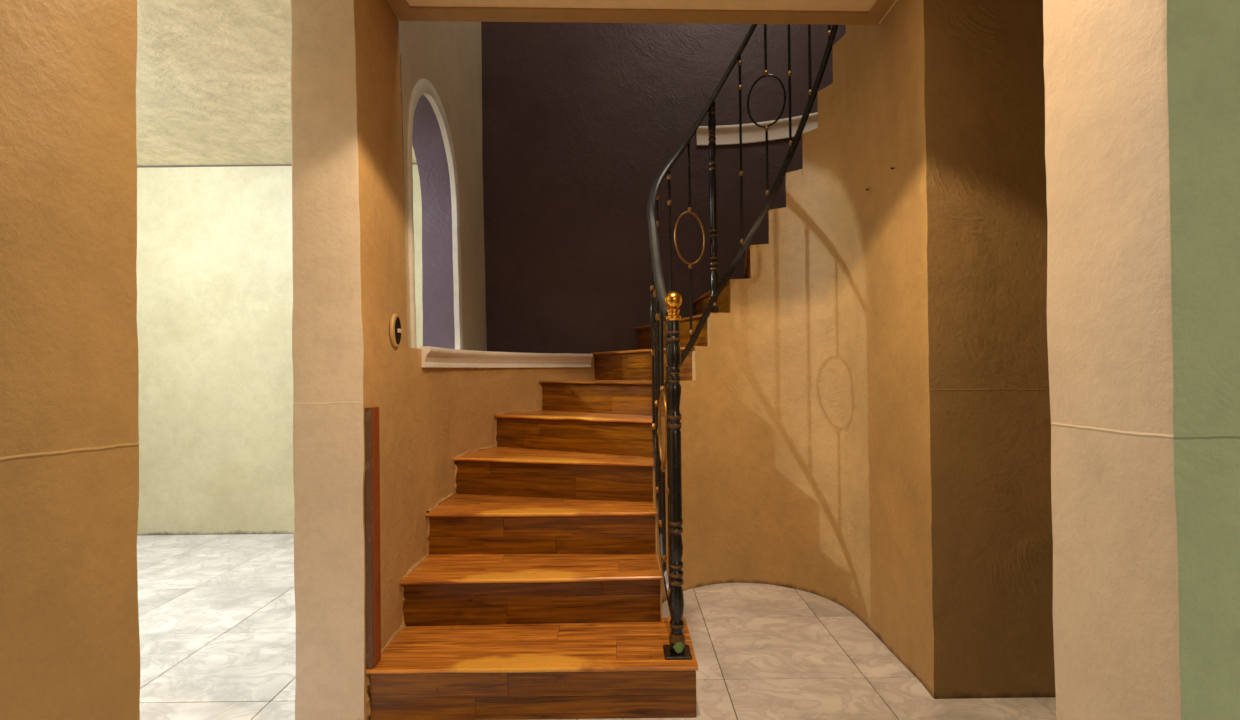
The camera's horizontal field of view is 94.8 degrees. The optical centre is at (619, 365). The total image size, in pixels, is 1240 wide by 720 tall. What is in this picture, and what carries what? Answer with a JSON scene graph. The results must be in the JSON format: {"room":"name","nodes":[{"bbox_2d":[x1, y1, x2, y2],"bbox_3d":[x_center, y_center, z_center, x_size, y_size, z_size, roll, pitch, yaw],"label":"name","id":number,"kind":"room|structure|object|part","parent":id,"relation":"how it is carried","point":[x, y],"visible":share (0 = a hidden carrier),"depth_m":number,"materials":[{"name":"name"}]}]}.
{"room":"stair hall","nodes":[
{"label":"stair hall","id":0,"kind":"room"},
{"bbox_2d":[136,0,416,165],"bbox_3d":[-2.569,-1.489,1.013,3.298,0.127,6.402,-1,0,0],"label":"ceiling","id":1,"kind":"structure","parent":0,"point":[214,76],"depth_m":2.85,"materials":[{"name":"beige paint"}]},
{"bbox_2d":[136,163,422,534],"bbox_3d":[-2.627,-0.141,0.962,3.152,2.582,6.323,-1,0,0],"label":"wall","id":2,"kind":"structure","parent":0,"point":[216,443],"depth_m":3.97,"materials":[{"name":"paint"}]},
{"bbox_2d":[291,0,595,719],"bbox_3d":[-0.273,-1.411,2.953,1.710,5.104,2.286,-1,0,0],"label":"wall","id":3,"kind":"structure","parent":0,"point":[351,93],"depth_m":1.89,"materials":[{"name":"paint"}]},
{"bbox_2d":[390,313,401,347],"bbox_3d":[-0.804,-0.125,2.056,0.018,0.124,0.086,-1,0,0],"label":"light switch","id":4,"kind":"object","parent":3,"relation":"attached to","point":[395,323],"visible":1,"depth_m":2.04,"materials":[{"name":"gold plastic"}]},
{"bbox_3d":[-0.802,-0.125,2.061,0.002,0.100,0.056,-1,0,0],"label":"panel","id":5,"kind":"part","parent":4,"relation":"part of","materials":[{"name":"plastic"}]},
{"bbox_2d":[406,79,462,349],"bbox_3d":[-0.868,-0.682,2.699,0.048,1.243,0.910,-1,0,-3],"label":"trim","id":6,"kind":"structure","parent":3,"relation":"attached to","point":[423,86],"depth_m":2.81,"materials":[{"name":"white paint"}]},
{"bbox_2d":[367,408,538,713],"bbox_3d":[-0.728,0.684,2.627,0.186,0.864,1.646,-1,0,11],"label":"trim","id":7,"kind":"structure","parent":3,"relation":"attached to","point":[400,630],"depth_m":2.29,"materials":[{"name":"paint"}]},
{"bbox_2d":[417,346,592,367],"bbox_3d":[-0.760,-0.028,3.181,0.672,0.088,1.785,-1,-1,24],"label":"trim","id":8,"kind":"structure","parent":3,"relation":"attached to","point":[436,357],"depth_m":3.08,"materials":[{"name":"white paint"}]},
{"bbox_2d":[139,534,1054,719],"bbox_3d":[-0.637,1.186,0.990,7.100,0.120,6.400,-1,0,0],"label":"floor","id":9,"kind":"structure","parent":0,"point":[216,611],"depth_m":2.25,"materials":[{"name":"tile"}]},
{"bbox_2d":[365,49,833,719],"bbox_3d":[0.593,-0.272,2.873,2.818,2.802,2.140,-1,0,0],"label":"staircase","id":10,"kind":"structure","parent":9,"relation":"on","point":[536,594],"depth_m":2.12,"materials":[{"name":"laminate"}]},
{"bbox_2d":[365,407,380,667],"bbox_3d":[-0.793,0.546,1.830,0.025,0.822,0.056,-1,0,0],"label":"wooden upright","id":11,"kind":"object","parent":10,"relation":"on","point":[372,447],"visible":1,"depth_m":1.80,"materials":[{"name":"brown wood"}]},
{"bbox_2d":[647,24,837,659],"bbox_3d":[0.585,-0.954,2.427,0.933,3.806,1.150,-1,0,0],"label":"stair railing","id":12,"kind":"object","parent":10,"relation":"on","point":[662,303],"visible":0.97,"depth_m":2.36,"materials":[{"name":"black metal"}]},
{"bbox_3d":[0.182,0.395,1.882,0.054,1.085,0.054,-1,0,0],"label":"newel post","id":13,"kind":"part","parent":12,"relation":"part of","materials":[{"name":"black metal"}]},
{"bbox_3d":[0.189,0.945,1.877,0.088,0.010,0.088,-1,0,0],"label":"plate","id":14,"kind":"part","parent":12,"relation":"part of","materials":[{"name":"black paint"}]},
{"bbox_3d":[0.578,-1.495,2.445,0.934,2.722,1.109,-1,0,0],"label":"handrail","id":15,"kind":"part","parent":12,"relation":"part of","materials":[{"name":"black metal"}]},
{"bbox_3d":[0.486,-0.824,2.978,0.046,1.101,0.046,-1,0,0],"label":"newel post","id":16,"kind":"part","parent":12,"relation":"part of","materials":[{"name":"black metal"}]},
{"bbox_2d":[0,0,1239,719],"bbox_3d":[-0.701,-0.111,0.726,6.807,2.474,0.254,-1,0,-1],"label":"wall","id":17,"kind":"structure","parent":0,"point":[1142,97],"depth_m":0.70,"materials":[{"name":"paint"}]},
{"bbox_2d":[387,0,894,24],"bbox_3d":[0.085,-1.345,1.581,1.860,0.013,1.340,-1,0,0],"label":"trim","id":18,"kind":"structure","parent":17,"relation":"attached to","point":[402,9],"depth_m":2.17,"materials":[{"name":"paint"}]},
{"bbox_2d":[387,0,897,23],"bbox_3d":[0.983,-1.529,0.035,3.801,0.319,4.446,-1,0,0],"label":"ceiling","id":19,"kind":"structure","parent":0,"point":[806,5],"depth_m":2.12,"materials":[{"name":"paint"}]},
{"bbox_2d":[481,22,845,353],"bbox_3d":[0.702,-1.429,2.217,3.366,5.103,3.813,-1,0,0],"label":"wall","id":20,"kind":"structure","parent":0,"point":[580,121],"depth_m":3.94,"materials":[{"name":"paint"}]},
{"bbox_2d":[696,112,817,145],"bbox_3d":[1.300,-1.593,3.291,1.546,0.126,1.326,-1,0,0],"label":"trim","id":21,"kind":"structure","parent":20,"relation":"attached to","point":[751,133],"depth_m":3.88,"materials":[{"name":"white paint"}]},
{"bbox_2d":[653,0,923,683],"bbox_3d":[0.604,-0.276,2.461,0.936,2.806,1.082,-1,0,0],"label":"wall","id":22,"kind":"structure","parent":0,"point":[801,453],"depth_m":2.70,"materials":[{"name":"paint"}]},
{"bbox_2d":[911,0,1054,697],"bbox_3d":[1.893,-0.130,2.034,1.716,2.476,0.240,-1,0,0],"label":"wall","id":23,"kind":"structure","parent":0,"point":[980,227],"depth_m":1.92,"materials":[{"name":"brown paint"}]}
]}

